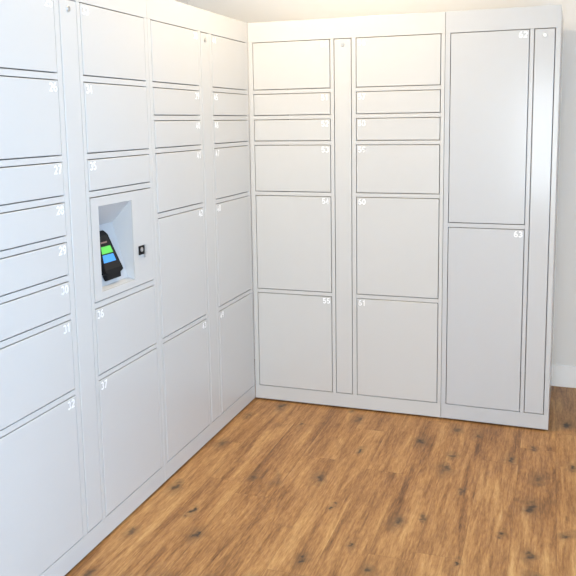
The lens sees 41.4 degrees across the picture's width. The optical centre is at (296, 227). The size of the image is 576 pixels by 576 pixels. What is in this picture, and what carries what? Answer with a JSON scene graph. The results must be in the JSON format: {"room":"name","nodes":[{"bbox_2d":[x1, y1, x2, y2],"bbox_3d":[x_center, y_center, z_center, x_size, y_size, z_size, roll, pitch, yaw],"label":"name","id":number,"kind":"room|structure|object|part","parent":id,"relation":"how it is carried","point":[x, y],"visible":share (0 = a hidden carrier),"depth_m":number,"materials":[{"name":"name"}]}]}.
{"room":"parcel locker room","nodes":[
{"label":"parcel locker room","id":0,"kind":"room"},
{"bbox_2d":[173,0,187,4],"bbox_3d":[-1.778,-0.096,1.508,0.100,2.758,6.855,2,8,18],"label":"wall","id":1,"kind":"structure","parent":0,"point":[180,1],"depth_m":4.54,"materials":[{"name":"beige paint"}]},
{"bbox_2d":[65,359,575,575],"bbox_3d":[-0.125,1.362,1.157,3.545,0.080,7.055,2,8,18],"label":"floor","id":2,"kind":"structure","parent":0,"point":[283,488],"depth_m":2.96,"materials":[{"name":"brown wood"}]},
{"bbox_2d":[0,0,164,575],"bbox_3d":[-0.992,0.143,2.619,0.612,1.958,1.010,2,8,18],"label":"locker","id":3,"kind":"object","parent":2,"relation":"on","point":[82,442],"visible":1,"depth_m":2.48,"materials":[{"name":"white metal"}]},
{"bbox_3d":[-0.819,-0.568,2.166,0.018,0.230,0.407,2,8,18],"label":"locker door","id":4,"kind":"part","parent":3,"relation":"part of","materials":[{"name":"white metal"}]},
{"bbox_3d":[-0.818,-0.442,2.184,0.018,0.019,0.413,2,8,18],"label":"frame rail","id":5,"kind":"part","parent":3,"relation":"part of","materials":[{"name":"white metal"}]},
{"bbox_3d":[-0.815,-0.316,2.201,0.018,0.230,0.407,2,8,18],"label":"locker door","id":6,"kind":"part","parent":3,"relation":"part of","materials":[{"name":"white metal"}]},
{"bbox_3d":[-0.815,-0.189,2.219,0.018,0.018,0.413,2,8,18],"label":"frame rail","id":7,"kind":"part","parent":3,"relation":"part of","materials":[{"name":"white metal"}]},
{"bbox_3d":[-0.812,-0.126,2.227,0.018,0.103,0.407,2,8,18],"label":"locker door","id":8,"kind":"part","parent":3,"relation":"part of","materials":[{"name":"white metal"}]},
{"bbox_3d":[-0.813,-0.063,2.237,0.018,0.020,0.413,2,8,18],"label":"frame rail","id":9,"kind":"part","parent":3,"relation":"part of","materials":[{"name":"white metal"}]},
{"bbox_3d":[-0.811,0.001,2.245,0.018,0.103,0.407,2,8,18],"label":"locker door","id":10,"kind":"part","parent":3,"relation":"part of","materials":[{"name":"white metal"}]},
{"bbox_3d":[-0.811,0.064,2.254,0.018,0.019,0.413,2,8,18],"label":"frame rail","id":11,"kind":"part","parent":3,"relation":"part of","materials":[{"name":"white metal"}]},
{"bbox_3d":[-0.809,0.128,2.263,0.018,0.103,0.407,2,8,18],"label":"locker door","id":12,"kind":"part","parent":3,"relation":"part of","materials":[{"name":"white metal"}]},
{"bbox_3d":[-0.809,0.191,2.272,0.018,0.019,0.413,2,8,18],"label":"frame rail","id":13,"kind":"part","parent":3,"relation":"part of","materials":[{"name":"white metal"}]},
{"bbox_3d":[-0.807,0.255,2.280,0.018,0.104,0.407,2,8,18],"label":"locker door","id":14,"kind":"part","parent":3,"relation":"part of","materials":[{"name":"white metal"}]},
{"bbox_3d":[-0.807,0.318,2.289,0.018,0.018,0.413,2,8,18],"label":"frame rail","id":15,"kind":"part","parent":3,"relation":"part of","materials":[{"name":"white metal"}]},
{"bbox_3d":[-0.804,0.444,2.306,0.018,0.231,0.407,2,8,18],"label":"locker door","id":16,"kind":"part","parent":3,"relation":"part of","materials":[{"name":"white metal"}]},
{"bbox_3d":[-0.804,0.571,2.324,0.018,0.018,0.413,2,8,18],"label":"frame rail","id":17,"kind":"part","parent":3,"relation":"part of","materials":[{"name":"white metal"}]},
{"bbox_3d":[-0.799,0.830,2.360,0.018,0.498,0.407,2,8,18],"label":"locker door","id":18,"kind":"part","parent":3,"relation":"part of","materials":[{"name":"white metal"}]},
{"bbox_3d":[-0.720,0.160,2.533,0.018,1.775,0.088,2,8,18],"label":"filler panel","id":19,"kind":"part","parent":3,"relation":"part of","materials":[{"name":"grey paint"}]},
{"bbox_3d":[-0.737,-0.770,2.402,0.022,0.097,1.010,2,8,18],"label":"header panel","id":20,"kind":"part","parent":3,"relation":"part of","materials":[{"name":"white metal"}]},
{"bbox_2d":[99,230,122,280],"bbox_3d":[-0.686,0.100,2.751,0.062,0.178,0.125,2,8,18],"label":"payment terminal","id":21,"kind":"object","parent":3,"relation":"in","point":[111,266],"visible":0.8,"depth_m":2.74,"materials":[{"name":"black plastic"}]},
{"bbox_3d":[-0.644,-0.642,2.682,0.018,0.230,0.406,2,8,18],"label":"locker door","id":22,"kind":"part","parent":3,"relation":"part of","materials":[{"name":"white metal"}]},
{"bbox_3d":[-0.644,-0.516,2.700,0.018,0.019,0.412,2,8,18],"label":"frame rail","id":23,"kind":"part","parent":3,"relation":"part of","materials":[{"name":"white metal"}]},
{"bbox_3d":[-0.641,-0.389,2.717,0.018,0.230,0.406,2,8,18],"label":"locker door","id":24,"kind":"part","parent":3,"relation":"part of","materials":[{"name":"white metal"}]},
{"bbox_3d":[-0.640,-0.263,2.735,0.018,0.018,0.412,2,8,18],"label":"frame rail","id":25,"kind":"part","parent":3,"relation":"part of","materials":[{"name":"white metal"}]},
{"bbox_3d":[-0.638,-0.200,2.743,0.018,0.103,0.406,2,8,18],"label":"locker door","id":26,"kind":"part","parent":3,"relation":"part of","materials":[{"name":"white metal"}]},
{"bbox_3d":[-0.638,-0.136,2.752,0.018,0.020,0.412,2,8,18],"label":"frame rail","id":27,"kind":"part","parent":3,"relation":"part of","materials":[{"name":"white metal"}]},
{"bbox_3d":[-0.628,0.053,2.776,0.005,0.358,0.406,2,8,18],"label":"terminal panel","id":28,"kind":"part","parent":3,"relation":"part of","materials":[{"name":"white metal"}]},
{"bbox_3d":[-0.633,0.243,2.805,0.018,0.020,0.412,2,8,18],"label":"frame rail","id":29,"kind":"part","parent":3,"relation":"part of","materials":[{"name":"white metal"}]},
{"bbox_3d":[-0.630,0.371,2.822,0.018,0.232,0.406,2,8,18],"label":"locker door","id":30,"kind":"part","parent":3,"relation":"part of","materials":[{"name":"white metal"}]},
{"bbox_3d":[-0.629,0.497,2.840,0.018,0.016,0.412,2,8,18],"label":"frame rail","id":31,"kind":"part","parent":3,"relation":"part of","materials":[{"name":"white metal"}]},
{"bbox_3d":[-0.624,0.755,2.875,0.018,0.499,0.406,2,8,18],"label":"locker door","id":32,"kind":"part","parent":3,"relation":"part of","materials":[{"name":"white metal"}]},
{"bbox_2d":[146,0,254,480],"bbox_3d":[-0.675,0.008,3.567,0.604,1.958,1.004,2,8,18],"label":"locker","id":33,"kind":"object","parent":2,"relation":"on","point":[198,58],"visible":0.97,"depth_m":3.38,"materials":[{"name":"white metal"}]},
{"bbox_3d":[-0.498,-0.704,3.115,0.018,0.230,0.407,2,8,18],"label":"locker door","id":34,"kind":"part","parent":33,"relation":"part of","materials":[{"name":"white metal"}]},
{"bbox_3d":[-0.497,-0.578,3.132,0.018,0.019,0.413,2,8,18],"label":"frame rail","id":35,"kind":"part","parent":33,"relation":"part of","materials":[{"name":"white metal"}]},
{"bbox_3d":[-0.495,-0.515,3.141,0.018,0.102,0.407,2,8,18],"label":"locker door","id":36,"kind":"part","parent":33,"relation":"part of","materials":[{"name":"white metal"}]},
{"bbox_3d":[-0.495,-0.452,3.150,0.018,0.019,0.413,2,8,18],"label":"frame rail","id":37,"kind":"part","parent":33,"relation":"part of","materials":[{"name":"white metal"}]},
{"bbox_3d":[-0.493,-0.388,3.158,0.018,0.103,0.407,2,8,18],"label":"locker door","id":38,"kind":"part","parent":33,"relation":"part of","materials":[{"name":"white metal"}]},
{"bbox_3d":[-0.494,-0.325,3.167,0.018,0.018,0.413,2,8,18],"label":"frame rail","id":39,"kind":"part","parent":33,"relation":"part of","materials":[{"name":"white metal"}]},
{"bbox_3d":[-0.491,-0.199,3.184,0.018,0.231,0.407,2,8,18],"label":"locker door","id":40,"kind":"part","parent":33,"relation":"part of","materials":[{"name":"white metal"}]},
{"bbox_3d":[-0.490,-0.072,3.202,0.018,0.019,0.413,2,8,18],"label":"frame rail","id":41,"kind":"part","parent":33,"relation":"part of","materials":[{"name":"white metal"}]},
{"bbox_3d":[-0.485,0.181,3.237,0.018,0.484,0.407,2,8,18],"label":"locker door","id":42,"kind":"part","parent":33,"relation":"part of","materials":[{"name":"white metal"}]},
{"bbox_3d":[-0.483,0.433,3.272,0.018,0.019,0.413,2,8,18],"label":"frame rail","id":43,"kind":"part","parent":33,"relation":"part of","materials":[{"name":"white metal"}]},
{"bbox_3d":[-0.478,0.693,3.308,0.018,0.500,0.407,2,8,18],"label":"locker door","id":44,"kind":"part","parent":33,"relation":"part of","materials":[{"name":"white metal"}]},
{"bbox_3d":[-0.416,-0.905,3.348,0.022,0.097,1.004,2,8,18],"label":"header panel","id":45,"kind":"part","parent":33,"relation":"part of","materials":[{"name":"white metal"}]},
{"bbox_3d":[-0.400,0.025,3.478,0.018,1.775,0.086,2,8,18],"label":"filler panel","id":46,"kind":"part","parent":33,"relation":"part of","materials":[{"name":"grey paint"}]},
{"bbox_3d":[-0.324,-0.777,3.628,0.018,0.230,0.400,2,8,18],"label":"locker door","id":47,"kind":"part","parent":33,"relation":"part of","materials":[{"name":"white metal"}]},
{"bbox_3d":[-0.321,-0.588,3.654,0.018,0.102,0.400,2,8,18],"label":"locker door","id":48,"kind":"part","parent":33,"relation":"part of","materials":[{"name":"white metal"}]},
{"bbox_3d":[-0.322,-0.525,3.663,0.018,0.019,0.406,2,8,18],"label":"frame rail","id":49,"kind":"part","parent":33,"relation":"part of","materials":[{"name":"white metal"}]},
{"bbox_3d":[-0.324,-0.651,3.646,0.018,0.019,0.406,2,8,18],"label":"frame rail","id":50,"kind":"part","parent":33,"relation":"part of","materials":[{"name":"white metal"}]},
{"bbox_3d":[-0.320,-0.462,3.671,0.018,0.103,0.400,2,8,18],"label":"locker door","id":51,"kind":"part","parent":33,"relation":"part of","materials":[{"name":"white metal"}]},
{"bbox_3d":[-0.320,-0.399,3.680,0.018,0.018,0.406,2,8,18],"label":"frame rail","id":52,"kind":"part","parent":33,"relation":"part of","materials":[{"name":"white metal"}]},
{"bbox_3d":[-0.317,-0.272,3.698,0.018,0.231,0.400,2,8,18],"label":"locker door","id":53,"kind":"part","parent":33,"relation":"part of","materials":[{"name":"white metal"}]},
{"bbox_3d":[-0.316,-0.145,3.716,0.018,0.019,0.406,2,8,18],"label":"frame rail","id":54,"kind":"part","parent":33,"relation":"part of","materials":[{"name":"white metal"}]},
{"bbox_3d":[-0.311,0.107,3.750,0.018,0.484,0.400,2,8,18],"label":"locker door","id":55,"kind":"part","parent":33,"relation":"part of","materials":[{"name":"white metal"}]},
{"bbox_3d":[-0.309,0.359,3.785,0.018,0.019,0.406,2,8,18],"label":"frame rail","id":56,"kind":"part","parent":33,"relation":"part of","materials":[{"name":"white metal"}]},
{"bbox_3d":[-0.304,0.619,3.821,0.018,0.500,0.400,2,8,18],"label":"locker door","id":57,"kind":"part","parent":33,"relation":"part of","materials":[{"name":"white metal"}]},
{"bbox_2d":[247,12,445,416],"bbox_3d":[0.328,-0.076,4.069,0.982,1.958,0.604,2,8,18],"label":"locker","id":58,"kind":"object","parent":2,"relation":"on","point":[347,114],"visible":1,"depth_m":3.78,"materials":[{"name":"white metal"}]},
{"bbox_3d":[-0.026,-0.802,3.776,0.399,0.230,0.018,2,8,18],"label":"locker door","id":59,"kind":"part","parent":58,"relation":"part of","materials":[{"name":"white metal"}]},
{"bbox_3d":[-0.024,-0.676,3.795,0.405,0.019,0.018,2,8,18],"label":"frame rail","id":60,"kind":"part","parent":58,"relation":"part of","materials":[{"name":"white metal"}]},
{"bbox_3d":[-0.021,-0.486,3.820,0.399,0.103,0.018,2,8,18],"label":"locker door","id":61,"kind":"part","parent":58,"relation":"part of","materials":[{"name":"white metal"}]},
{"bbox_3d":[-0.023,-0.613,3.802,0.399,0.102,0.018,2,8,18],"label":"locker door","id":62,"kind":"part","parent":58,"relation":"part of","materials":[{"name":"white metal"}]},
{"bbox_3d":[-0.020,-0.423,3.830,0.405,0.018,0.018,2,8,18],"label":"frame rail","id":63,"kind":"part","parent":58,"relation":"part of","materials":[{"name":"white metal"}]},
{"bbox_3d":[-0.022,-0.550,3.812,0.405,0.019,0.018,2,8,18],"label":"frame rail","id":64,"kind":"part","parent":58,"relation":"part of","materials":[{"name":"white metal"}]},
{"bbox_3d":[-0.019,-0.297,3.846,0.399,0.231,0.018,2,8,18],"label":"locker door","id":65,"kind":"part","parent":58,"relation":"part of","materials":[{"name":"white metal"}]},
{"bbox_3d":[-0.017,-0.170,3.865,0.405,0.019,0.018,2,8,18],"label":"frame rail","id":66,"kind":"part","parent":58,"relation":"part of","materials":[{"name":"white metal"}]},
{"bbox_3d":[-0.013,0.082,3.899,0.399,0.484,0.018,2,8,18],"label":"locker door","id":67,"kind":"part","parent":58,"relation":"part of","materials":[{"name":"white metal"}]},
{"bbox_3d":[-0.009,0.335,3.935,0.405,0.019,0.018,2,8,18],"label":"frame rail","id":68,"kind":"part","parent":58,"relation":"part of","materials":[{"name":"white metal"}]},
{"bbox_3d":[-0.006,0.595,3.969,0.399,0.500,0.018,2,8,18],"label":"locker door","id":69,"kind":"part","parent":58,"relation":"part of","materials":[{"name":"white metal"}]},
{"bbox_3d":[0.236,-0.029,3.798,0.083,1.775,0.018,2,8,18],"label":"filler panel","id":70,"kind":"part","parent":58,"relation":"part of","materials":[{"name":"grey paint"}]},
{"bbox_3d":[0.223,-0.959,3.673,0.982,0.097,0.022,2,8,18],"label":"header panel","id":71,"kind":"part","parent":58,"relation":"part of","materials":[{"name":"white metal"}]},
{"bbox_3d":[0.500,0.611,3.800,0.402,0.500,0.018,2,8,18],"label":"locker door","id":72,"kind":"part","parent":58,"relation":"part of","materials":[{"name":"white metal"}]},
{"bbox_3d":[0.497,0.351,3.766,0.408,0.019,0.018,2,8,18],"label":"frame rail","id":73,"kind":"part","parent":58,"relation":"part of","materials":[{"name":"white metal"}]},
{"bbox_3d":[0.493,0.099,3.729,0.402,0.484,0.018,2,8,18],"label":"locker door","id":74,"kind":"part","parent":58,"relation":"part of","materials":[{"name":"white metal"}]},
{"bbox_3d":[0.490,-0.154,3.696,0.408,0.019,0.018,2,8,18],"label":"frame rail","id":75,"kind":"part","parent":58,"relation":"part of","materials":[{"name":"white metal"}]},
{"bbox_3d":[0.486,-0.407,3.661,0.408,0.018,0.018,2,8,18],"label":"frame rail","id":76,"kind":"part","parent":58,"relation":"part of","materials":[{"name":"white metal"}]},
{"bbox_3d":[0.488,-0.281,3.677,0.402,0.231,0.018,2,8,18],"label":"locker door","id":77,"kind":"part","parent":58,"relation":"part of","materials":[{"name":"white metal"}]},
{"bbox_3d":[0.485,-0.470,3.651,0.402,0.103,0.018,2,8,18],"label":"locker door","id":78,"kind":"part","parent":58,"relation":"part of","materials":[{"name":"white metal"}]},
{"bbox_3d":[0.481,-0.786,3.607,0.402,0.230,0.018,2,8,18],"label":"locker door","id":79,"kind":"part","parent":58,"relation":"part of","materials":[{"name":"white metal"}]},
{"bbox_3d":[0.485,-0.534,3.643,0.408,0.019,0.018,2,8,18],"label":"frame rail","id":80,"kind":"part","parent":58,"relation":"part of","materials":[{"name":"white metal"}]},
{"bbox_3d":[0.483,-0.660,3.626,0.408,0.019,0.018,2,8,18],"label":"frame rail","id":81,"kind":"part","parent":58,"relation":"part of","materials":[{"name":"white metal"}]},
{"bbox_3d":[0.483,-0.597,3.633,0.402,0.102,0.018,2,8,18],"label":"locker door","id":82,"kind":"part","parent":58,"relation":"part of","materials":[{"name":"white metal"}]},
{"bbox_2d":[441,4,562,429],"bbox_3d":[1.038,-0.053,3.827,0.504,1.958,0.604,2,8,20],"label":"locker","id":83,"kind":"object","parent":2,"relation":"on","point":[503,66],"visible":1,"depth_m":3.54,"materials":[{"name":"white metal"}]},
{"bbox_3d":[0.895,0.439,3.638,0.346,0.874,0.018,2,8,20],"label":"locker door","id":84,"kind":"part","parent":83,"relation":"part of","materials":[{"name":"white metal"}]},
{"bbox_3d":[0.890,-0.007,3.577,0.352,0.020,0.018,2,8,20],"label":"frame rail","id":85,"kind":"part","parent":83,"relation":"part of","materials":[{"name":"white metal"}]},
{"bbox_3d":[0.883,-0.453,3.514,0.346,0.875,0.018,2,8,20],"label":"locker door","id":86,"kind":"part","parent":83,"relation":"part of","materials":[{"name":"white metal"}]},
{"bbox_3d":[0.928,-0.936,3.432,0.504,0.097,0.022,2,8,20],"label":"header panel","id":87,"kind":"part","parent":83,"relation":"part of","materials":[{"name":"white metal"}]},
{"bbox_3d":[1.114,0.001,3.496,0.085,1.775,0.018,2,8,20],"label":"filler panel","id":88,"kind":"part","parent":83,"relation":"part of","materials":[{"name":"grey paint"}]},
{"bbox_2d":[188,0,575,365],"bbox_3d":[0.960,-0.511,4.227,3.545,2.758,0.100,2,8,18],"label":"wall","id":89,"kind":"structure","parent":0,"point":[247,11],"depth_m":4.13,"materials":[{"name":"beige paint"}]},
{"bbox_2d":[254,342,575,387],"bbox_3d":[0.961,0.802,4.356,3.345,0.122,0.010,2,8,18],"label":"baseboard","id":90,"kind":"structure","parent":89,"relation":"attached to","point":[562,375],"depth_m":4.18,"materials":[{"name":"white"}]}
]}

